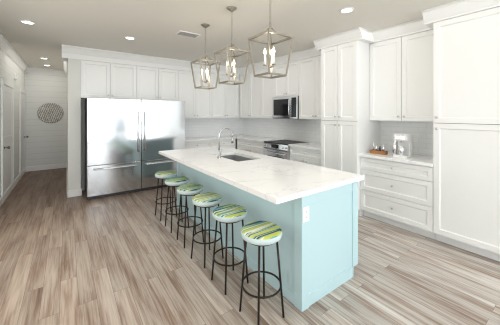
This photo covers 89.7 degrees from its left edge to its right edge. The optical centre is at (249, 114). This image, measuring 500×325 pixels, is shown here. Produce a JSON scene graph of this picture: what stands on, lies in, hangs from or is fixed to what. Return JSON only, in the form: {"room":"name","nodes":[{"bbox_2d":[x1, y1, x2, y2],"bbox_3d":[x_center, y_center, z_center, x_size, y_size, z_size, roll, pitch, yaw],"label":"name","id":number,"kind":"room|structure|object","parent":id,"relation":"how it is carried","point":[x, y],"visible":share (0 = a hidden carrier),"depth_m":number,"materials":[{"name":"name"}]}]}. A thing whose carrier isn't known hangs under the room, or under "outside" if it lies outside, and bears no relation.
{"room":"kitchen","nodes":[
{"label":"kitchen","id":0,"kind":"room"},
{"bbox_2d":[0,48,24,196],"bbox_3d":[-2.097,0.144,1.218,0.120,2.810,13.600,0,0,-36],"label":"wall","id":1,"kind":"structure","parent":0,"point":[9,67],"depth_m":5.43,"materials":[{"name":"white paint"}]},
{"bbox_2d":[1,78,13,202],"bbox_3d":[-4.588,0.464,4.817,0.093,2.170,1.150,0,0,-36],"label":"door","id":2,"kind":"structure","parent":1,"relation":"attached to","point":[7,134],"depth_m":4.72,"materials":[{"name":"white wood"}]},
{"bbox_2d":[0,168,24,206],"bbox_3d":[-2.098,1.484,1.340,0.018,0.130,13.398,0,0,-36],"label":"baseboard","id":3,"kind":"structure","parent":1,"relation":"attached to","point":[6,194],"depth_m":4.94,"materials":[{"name":"white wood"}]},
{"bbox_2d":[0,32,28,72],"bbox_3d":[-2.071,-1.191,1.361,0.090,0.140,13.400,0,0,-36],"label":"crown molding","id":4,"kind":"structure","parent":1,"relation":"attached to","point":[6,47],"depth_m":4.92,"materials":[{"name":"white wood"}]},
{"bbox_2d":[19,88,27,178],"bbox_3d":[-5.725,0.464,6.376,0.093,2.170,0.910,0,0,-36],"label":"door frame","id":5,"kind":"structure","parent":1,"relation":"attached to","point":[22,129],"depth_m":6.36,"materials":[{"name":"white wood"}]},
{"bbox_2d":[25,72,66,166],"bbox_3d":[-5.666,0.144,7.106,1.290,2.810,0.120,0,0,-36],"label":"wall","id":6,"kind":"structure","parent":0,"point":[46,143],"depth_m":6.99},
{"bbox_2d":[26,163,65,171],"bbox_3d":[-5.671,1.484,7.014,0.870,0.130,0.018,0,0,-36],"label":"baseboard","id":7,"kind":"structure","parent":6,"relation":"attached to","point":[53,166],"depth_m":6.99,"materials":[{"name":"white wood"}]},
{"bbox_2d":[29,67,62,74],"bbox_3d":[-5.652,-1.191,6.984,0.750,0.140,0.087,0,0,-36],"label":"crown molding","id":8,"kind":"structure","parent":6,"relation":"attached to","point":[31,69],"depth_m":6.96,"materials":[{"name":"white wood"}]},
{"bbox_2d":[37,103,63,122],"bbox_3d":[-5.601,-0.031,7.059,0.580,0.580,0.032,0,0,-36],"label":"art","id":9,"kind":"object","parent":6,"relation":"attached to","point":[50,112],"visible":1,"depth_m":7.05},
{"bbox_2d":[67,58,80,189],"bbox_3d":[-4.263,0.144,6.038,0.200,2.810,3.260,0,0,-36],"label":"wall","id":10,"kind":"structure","parent":0,"point":[74,122],"depth_m":4.72,"materials":[{"name":"paint"}]},
{"bbox_2d":[62,58,67,74],"bbox_3d":[-4.380,-1.149,5.952,0.090,0.224,3.260,0,0,-36],"label":"crown molding","id":11,"kind":"structure","parent":10,"relation":"attached to","point":[65,63],"depth_m":6.37,"materials":[{"name":"white wood"}]},
{"bbox_2d":[66,163,67,197],"bbox_3d":[-4.346,1.484,5.964,0.018,0.130,3.276,0,0,-36],"label":"baseboard","id":12,"kind":"structure","parent":10,"relation":"attached to","point":[66,163],"depth_m":4.86,"materials":[{"name":"white wood"}]},
{"bbox_2d":[81,76,239,189],"bbox_3d":[-1.857,0.144,6.294,3.990,2.810,0.120,0,0,-36],"label":"wall","id":13,"kind":"structure","parent":0,"point":[83,144],"depth_m":5.11,"materials":[{"name":"paint"}]},
{"bbox_2d":[81,60,135,98],"bbox_3d":[-2.920,-0.673,5.206,0.986,0.725,0.380,0,0,-36],"label":"upper cabinet","id":14,"kind":"object","parent":13,"relation":"attached to","point":[104,80],"visible":0.96,"depth_m":5.05,"materials":[{"name":"white wood"}]},
{"bbox_2d":[136,66,177,100],"bbox_3d":[-2.151,-0.673,5.767,0.913,0.725,0.380,0,0,-36],"label":"upper cabinet","id":15,"kind":"object","parent":13,"relation":"attached to","point":[152,83],"visible":0.96,"depth_m":5.61,"materials":[{"name":"white wood"}]},
{"bbox_2d":[178,70,211,117],"bbox_3d":[-1.425,-0.469,6.299,0.883,1.135,0.375,0,0,-36],"label":"upper cabinet","id":16,"kind":"object","parent":13,"relation":"attached to","point":[198,103],"visible":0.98,"depth_m":6.15,"materials":[{"name":"white wood"}]},
{"bbox_2d":[212,74,239,117],"bbox_3d":[-0.583,-0.469,6.913,1.197,1.135,0.375,0,0,-36],"label":"upper cabinet","id":17,"kind":"object","parent":13,"relation":"attached to","point":[225,101],"visible":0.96,"depth_m":6.67,"materials":[{"name":"white wood"}]},
{"bbox_2d":[0,0,455,69],"bbox_3d":[-0.171,-1.311,2.870,5.900,0.100,14.000,0,0,-36],"label":"ceiling","id":18,"kind":"structure","parent":0,"point":[153,27],"depth_m":3.50,"materials":[{"name":"white paint"}]},
{"bbox_2d":[19,20,35,24],"bbox_3d":[-3.051,-1.256,3.443,0.170,0.008,0.170,0,0,-36],"label":"recessed light","id":19,"kind":"object","parent":18,"relation":"in","point":[27,22],"visible":0.96,"depth_m":3.44,"materials":[{"name":"white"}]},
{"bbox_2d":[124,36,135,39],"bbox_3d":[-1.988,-1.256,4.157,0.170,0.008,0.170,0,0,-36],"label":"recessed light","id":20,"kind":"object","parent":18,"relation":"in","point":[129,38],"visible":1,"depth_m":4.16,"materials":[{"name":"white"}]},
{"bbox_2d":[176,30,200,37],"bbox_3d":[-0.974,-1.254,3.955,0.340,0.013,0.200,0,0,-36],"label":"ceiling vent","id":21,"kind":"object","parent":18,"relation":"in","point":[187,34],"visible":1,"depth_m":3.94,"materials":[{"name":"white metal"}]},
{"bbox_2d":[191,23,220,89],"bbox_3d":[-0.630,-0.811,3.551,0.324,0.898,0.324,0,0,-36],"label":"pendant lantern","id":22,"kind":"object","parent":18,"relation":"hanging from","point":[205,26],"visible":1,"depth_m":3.54,"materials":[{"name":"silver metal"}]},
{"bbox_2d":[214,6,249,84],"bbox_3d":[-0.217,-0.811,2.985,0.324,0.898,0.324,0,0,-36],"label":"pendant lantern","id":23,"kind":"object","parent":18,"relation":"hanging from","point":[231,9],"visible":1,"depth_m":2.97,"materials":[{"name":"silver metal"}]},
{"bbox_2d":[248,0,292,78],"bbox_3d":[0.195,-0.811,2.419,0.324,0.898,0.324,0,0,-36],"label":"pendant lantern","id":24,"kind":"object","parent":18,"relation":"hanging from","point":[271,53],"visible":1,"depth_m":2.40,"materials":[{"name":"silver metal"}]},
{"bbox_2d":[62,0,499,76],"bbox_3d":[-0.205,-1.149,3.780,4.277,0.224,5.890,0,0,-36],"label":"crown molding","id":25,"kind":"structure","parent":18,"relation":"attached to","point":[450,10],"depth_m":4.24,"materials":[{"name":"white wood"}]},
{"bbox_2d":[339,7,353,12],"bbox_3d":[1.174,-1.256,3.046,0.170,0.008,0.170,0,0,-36],"label":"recessed light","id":26,"kind":"object","parent":18,"relation":"in","point":[347,10],"visible":1,"depth_m":3.04,"materials":[{"name":"white"}]},
{"bbox_2d":[0,168,499,324],"bbox_3d":[-0.171,1.599,2.870,5.900,0.100,14.000,0,0,-36],"label":"floor","id":27,"kind":"structure","parent":0,"point":[123,259],"depth_m":2.41,"materials":[{"name":"brown wood"}]},
{"bbox_2d":[85,98,140,199],"bbox_3d":[-2.742,0.629,5.026,0.908,1.840,0.827,0,0,-36],"label":"fridge","id":28,"kind":"object","parent":27,"relation":"on","point":[112,147],"visible":1,"depth_m":4.72,"materials":[{"name":"silver metal"}]},
{"bbox_2d":[140,100,184,190],"bbox_3d":[-2.004,0.629,5.564,0.908,1.840,0.827,0,0,-36],"label":"fridge","id":29,"kind":"object","parent":27,"relation":"on","point":[162,125],"visible":0.73,"depth_m":5.21,"materials":[{"name":"silver metal"}]},
{"bbox_2d":[155,170,176,220],"bbox_3d":[-1.278,1.217,3.820,0.318,0.666,0.318,0,0,-36],"label":"stool","id":30,"kind":"object","parent":27,"relation":"on","point":[164,174],"visible":0.94,"depth_m":3.77,"materials":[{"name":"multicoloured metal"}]},
{"bbox_2d":[165,176,188,232],"bbox_3d":[-1.001,1.217,3.441,0.318,0.666,0.318,0,0,-36],"label":"stool","id":31,"kind":"object","parent":27,"relation":"on","point":[175,181],"visible":0.92,"depth_m":3.37,"materials":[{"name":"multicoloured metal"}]},
{"bbox_2d":[177,183,203,247],"bbox_3d":[-0.730,1.217,3.069,0.318,0.666,0.318,0,0,-36],"label":"stool","id":32,"kind":"object","parent":27,"relation":"on","point":[190,189],"visible":0.98,"depth_m":3.00,"materials":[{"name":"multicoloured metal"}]},
{"bbox_2d":[185,141,210,148],"bbox_3d":[-1.414,1.095,6.140,0.713,0.909,0.645,0,0,-36],"label":"base cabinet","id":33,"kind":"object","parent":27,"relation":"on","point":[196,144],"visible":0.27,"depth_m":5.92,"materials":[{"name":"white wood"}]},
{"bbox_2d":[191,192,223,267],"bbox_3d":[-0.459,1.217,2.697,0.318,0.666,0.318,0,0,-36],"label":"stool","id":34,"kind":"object","parent":27,"relation":"on","point":[208,200],"visible":1,"depth_m":2.63,"materials":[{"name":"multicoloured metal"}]},
{"bbox_2d":[210,139,235,148],"bbox_3d":[-0.836,1.095,6.562,0.715,0.909,0.645,0,0,-36],"label":"base cabinet","id":35,"kind":"object","parent":27,"relation":"on","point":[226,143],"visible":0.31,"depth_m":6.37,"materials":[{"name":"white wood"}]},
{"bbox_2d":[185,136,235,141],"bbox_3d":[-1.123,0.619,6.351,1.433,0.040,0.647,0,0,-36],"label":"countertop","id":36,"kind":"structure","parent":35,"relation":"on","point":[195,139],"depth_m":6.16,"materials":[{"name":"white stone"}]},
{"bbox_2d":[211,204,248,294],"bbox_3d":[-0.188,1.217,2.326,0.318,0.666,0.318,0,0,-36],"label":"stool","id":37,"kind":"object","parent":27,"relation":"on","point":[227,214],"visible":0.92,"depth_m":2.27,"materials":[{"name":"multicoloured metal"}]},
{"bbox_2d":[237,139,263,154],"bbox_3d":[0.234,1.095,6.261,0.645,0.909,1.156,0,0,-36],"label":"base cabinet","id":38,"kind":"object","parent":27,"relation":"on","point":[251,146],"visible":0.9,"depth_m":6.07,"materials":[{"name":"white wood"}]},
{"bbox_2d":[224,134,432,166],"bbox_3d":[0.990,0.619,5.222,0.647,0.040,4.968,0,0,-36],"label":"countertop","id":39,"kind":"structure","parent":38,"relation":"on","point":[421,160],"depth_m":3.72,"materials":[{"name":"white stone"}]},
{"bbox_2d":[370,142,387,154],"bbox_3d":[1.942,0.512,3.792,0.100,0.172,0.220,0,0,-36],"label":"tray","id":40,"kind":"object","parent":39,"relation":"on","point":[379,151],"visible":1,"depth_m":3.76,"materials":[{"name":"brown wood"}]},
{"bbox_2d":[392,140,397,153],"bbox_3d":[2.140,0.471,3.689,0.091,0.254,0.091,0,0,-36],"label":"cocktail shaker","id":41,"kind":"object","parent":39,"relation":"on","point":[395,147],"visible":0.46,"depth_m":3.66,"materials":[{"name":"silver metal"}]},
{"bbox_2d":[393,133,412,158],"bbox_3d":[2.131,0.436,3.497,0.203,0.325,0.170,0,0,-36],"label":"coffee maker","id":42,"kind":"object","parent":39,"relation":"on","point":[405,146],"visible":1,"depth_m":3.45,"materials":[{"name":"white plastic"}]},
{"bbox_2d":[239,221,284,324],"bbox_3d":[0.089,1.217,1.946,0.318,0.666,0.318,0,0,-36],"label":"stool","id":43,"kind":"object","parent":27,"relation":"on","point":[263,234],"visible":1,"depth_m":1.91,"materials":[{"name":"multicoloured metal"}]},
{"bbox_2d":[175,146,358,311],"bbox_3d":[-0.078,1.095,3.319,0.818,0.909,2.766,0,0,-36],"label":"kitchen island","id":44,"kind":"object","parent":27,"relation":"on","point":[318,253],"depth_m":2.27,"materials":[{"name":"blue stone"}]},
{"bbox_2d":[163,154,362,205],"bbox_3d":[-0.181,0.639,3.257,1.148,0.001,2.828,0,0,-36],"label":"island countertop","id":45,"kind":"structure","parent":44,"relation":"on","point":[260,189],"depth_m":2.27,"materials":[{"name":"white stone"}]},
{"bbox_2d":[217,127,233,158],"bbox_3d":[-0.327,0.391,3.452,0.259,0.415,0.093,0,0,-36],"label":"faucet","id":46,"kind":"object","parent":45,"relation":"on","point":[219,153],"visible":1,"depth_m":3.40,"materials":[{"name":"silver metal"}]},
{"bbox_2d":[211,154,262,161],"bbox_3d":[-0.201,0.733,3.565,0.400,0.212,0.710,0,0,-36],"label":"sink","id":47,"kind":"object","parent":45,"relation":"in","point":[226,157],"depth_m":3.73,"materials":[{"name":"silver metal"}]},
{"bbox_2d":[303,206,308,222],"bbox_3d":[0.443,0.791,1.982,0.070,0.115,0.008,0,0,-36],"label":"outlet","id":48,"kind":"object","parent":44,"relation":"attached to","point":[305,214],"visible":1,"depth_m":1.98,"materials":[{"name":"white plastic"}]},
{"bbox_2d":[263,140,306,159],"bbox_3d":[0.759,1.076,5.456,0.691,0.945,0.756,0,0,-36],"label":"range oven","id":49,"kind":"object","parent":27,"relation":"on","point":[278,148],"visible":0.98,"depth_m":5.28,"materials":[{"name":"silver metal"}]},
{"bbox_2d":[290,147,320,165],"bbox_3d":[1.268,1.095,4.843,0.645,0.909,0.829,0,0,-36],"label":"base cabinet","id":50,"kind":"object","parent":27,"relation":"on","point":[308,156],"visible":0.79,"depth_m":4.66,"materials":[{"name":"white wood"}]},
{"bbox_2d":[321,40,379,215],"bbox_3d":[1.675,0.222,4.216,0.725,2.655,0.660,0,0,-36],"label":"pantry cabinet","id":51,"kind":"object","parent":27,"relation":"on","point":[350,131],"visible":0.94,"depth_m":3.94,"materials":[{"name":"white wood"}]},
{"bbox_2d":[360,157,435,239],"bbox_3d":[2.179,1.095,3.593,0.645,0.909,0.936,0,0,-36],"label":"drawers","id":52,"kind":"object","parent":27,"relation":"on","point":[398,194],"visible":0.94,"depth_m":3.37,"materials":[{"name":"white wood"}]},
{"bbox_2d":[433,7,499,261],"bbox_3d":[2.700,0.222,2.878,0.645,2.655,0.830,0,0,-36],"label":"pantry cabinet","id":53,"kind":"object","parent":27,"relation":"on","point":[466,132],"visible":1,"depth_m":2.79,"materials":[{"name":"white wood"}]},
{"bbox_2d":[274,61,298,96],"bbox_3d":[0.908,-0.744,5.565,0.375,0.725,0.758,0,0,-36],"label":"upper cabinet","id":54,"kind":"object","parent":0,"point":[287,85],"visible":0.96,"depth_m":5.43,"materials":[{"name":"white wood"}]},
{"bbox_2d":[273,96,298,118],"bbox_3d":[0.875,-0.138,5.542,0.438,0.476,0.754,0,0,-36],"label":"microwave","id":55,"kind":"object","parent":54,"relation":"attached to","point":[287,107],"visible":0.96,"depth_m":5.38,"materials":[{"name":"silver metal"}]},
{"bbox_3d":[2.956,0.144,3.182,0.120,2.810,10.820,0,0,-36],"label":"wall","id":56,"kind":"structure","parent":0,"visible":0},
{"bbox_2d":[185,118,242,137],"bbox_3d":[-1.054,0.349,6.798,2.070,0.498,0.008,0,0,-36],"label":"tile backsplash","id":57,"kind":"structure","parent":56,"relation":"attached to","point":[194,127],"depth_m":6.80,"materials":[{"name":"white tile"}]},
{"bbox_2d":[240,71,259,117],"bbox_3d":[0.136,-0.503,6.649,0.347,1.204,0.949,0,0,-36],"label":"upper cabinet","id":58,"kind":"object","parent":56,"relation":"attached to","point":[256,96],"depth_m":6.52,"materials":[{"name":"white wood"}]},
{"bbox_2d":[260,67,274,117],"bbox_3d":[0.555,-0.503,6.074,0.347,1.204,0.475,0,0,-36],"label":"upper cabinet","id":59,"kind":"object","parent":56,"relation":"attached to","point":[266,85],"depth_m":6.02,"materials":[{"name":"white wood"}]},
{"bbox_2d":[243,118,321,142],"bbox_3d":[0.778,0.349,6.056,0.008,0.498,3.366,0,0,-36],"label":"tile backsplash","id":60,"kind":"structure","parent":56,"relation":"attached to","point":[309,130],"depth_m":5.96,"materials":[{"name":"white tile"}]},
{"bbox_2d":[299,56,320,118],"bbox_3d":[1.377,-0.503,4.923,0.375,1.205,0.829,0,0,-36],"label":"upper cabinet","id":61,"kind":"object","parent":56,"relation":"attached to","point":[309,88],"visible":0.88,"depth_m":4.93,"materials":[{"name":"white wood"}]},
{"bbox_2d":[370,30,432,121],"bbox_3d":[2.288,-0.503,3.673,0.375,1.205,0.936,0,0,-36],"label":"upper cabinet","id":62,"kind":"object","parent":56,"relation":"attached to","point":[401,78],"visible":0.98,"depth_m":3.57,"materials":[{"name":"white wood"}]},
{"bbox_2d":[380,121,432,155],"bbox_3d":[2.437,0.349,3.782,0.007,0.498,0.936,0,0,-36],"label":"tile backsplash","id":63,"kind":"structure","parent":56,"relation":"attached to","point":[421,132],"depth_m":3.76,"materials":[{"name":"white tile"}]}
]}

